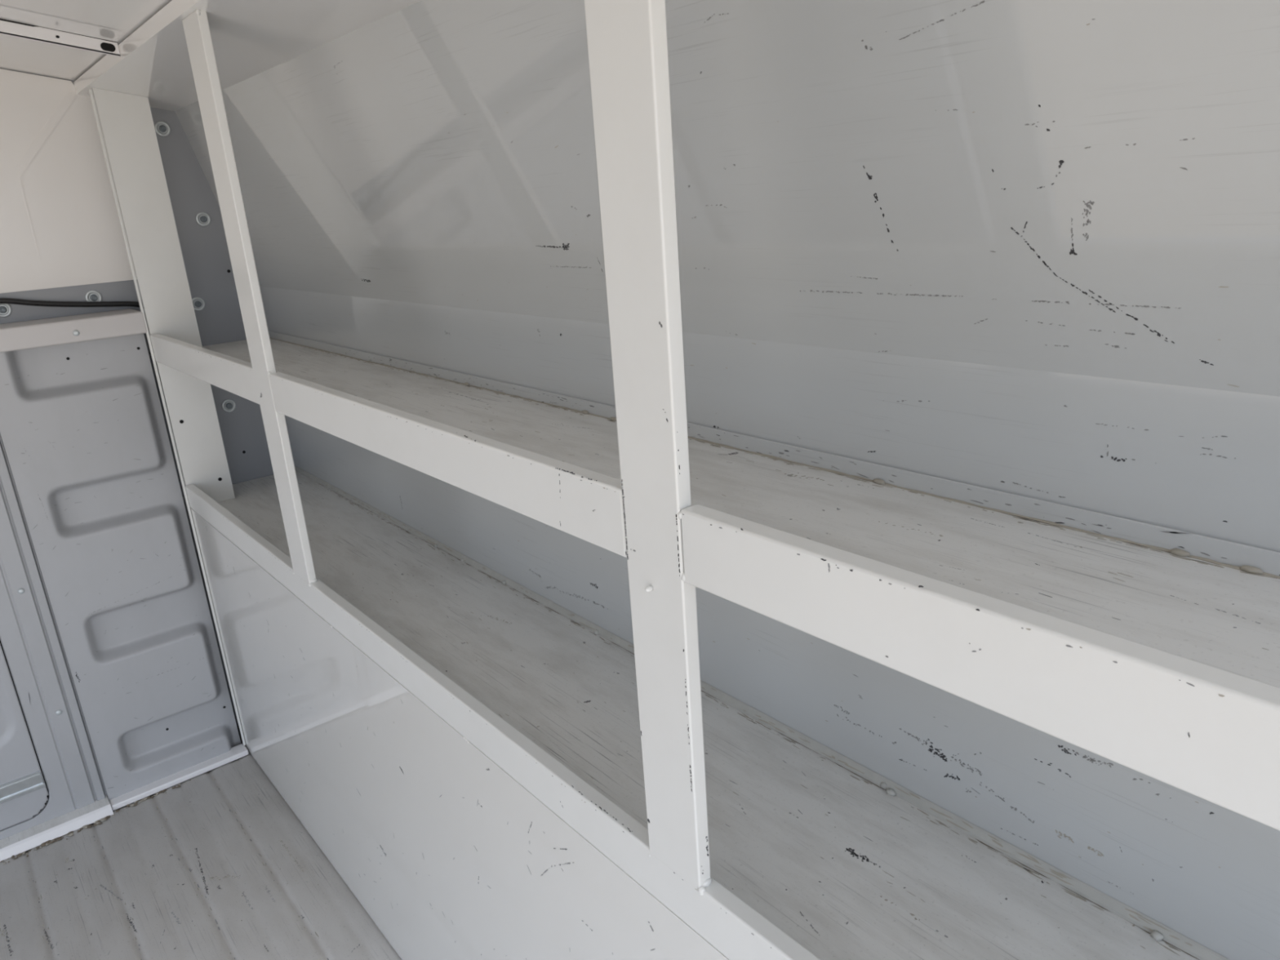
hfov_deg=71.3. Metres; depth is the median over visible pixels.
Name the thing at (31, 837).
trim
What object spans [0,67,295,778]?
wall
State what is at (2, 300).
cable
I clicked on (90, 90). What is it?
trim
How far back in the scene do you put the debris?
2.14 m
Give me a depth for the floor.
1.92 m
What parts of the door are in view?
sill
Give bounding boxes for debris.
[0,779,191,863]
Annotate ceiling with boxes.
[0,0,422,111]
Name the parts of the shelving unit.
panel, post, kick panel, post, shelf, shelf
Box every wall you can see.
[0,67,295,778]
[0,308,240,816]
[174,0,1279,959]
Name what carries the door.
in the wall at (83, 432)
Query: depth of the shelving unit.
0.93 m
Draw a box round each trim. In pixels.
[0,795,113,861]
[88,88,245,745]
[108,743,248,810]
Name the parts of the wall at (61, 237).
liner panel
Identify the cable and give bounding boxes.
[0,297,143,308]
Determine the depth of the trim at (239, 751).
2.28 m
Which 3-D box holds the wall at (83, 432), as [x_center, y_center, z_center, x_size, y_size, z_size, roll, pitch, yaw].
[-1.790,0.365,1.766,1.698,1.168,0.139,-18,22,-36]
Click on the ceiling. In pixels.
(250, 38)
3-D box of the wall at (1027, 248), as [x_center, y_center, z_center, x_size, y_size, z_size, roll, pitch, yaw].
[-0.029,0.138,1.255,0.178,1.723,3.110,-18,22,-36]
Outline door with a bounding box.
[0,640,57,839]
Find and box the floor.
[0,726,401,959]
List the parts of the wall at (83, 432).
cap rail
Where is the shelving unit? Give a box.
[92,0,1279,959]
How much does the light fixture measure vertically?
0.168 m
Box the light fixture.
[0,18,119,56]

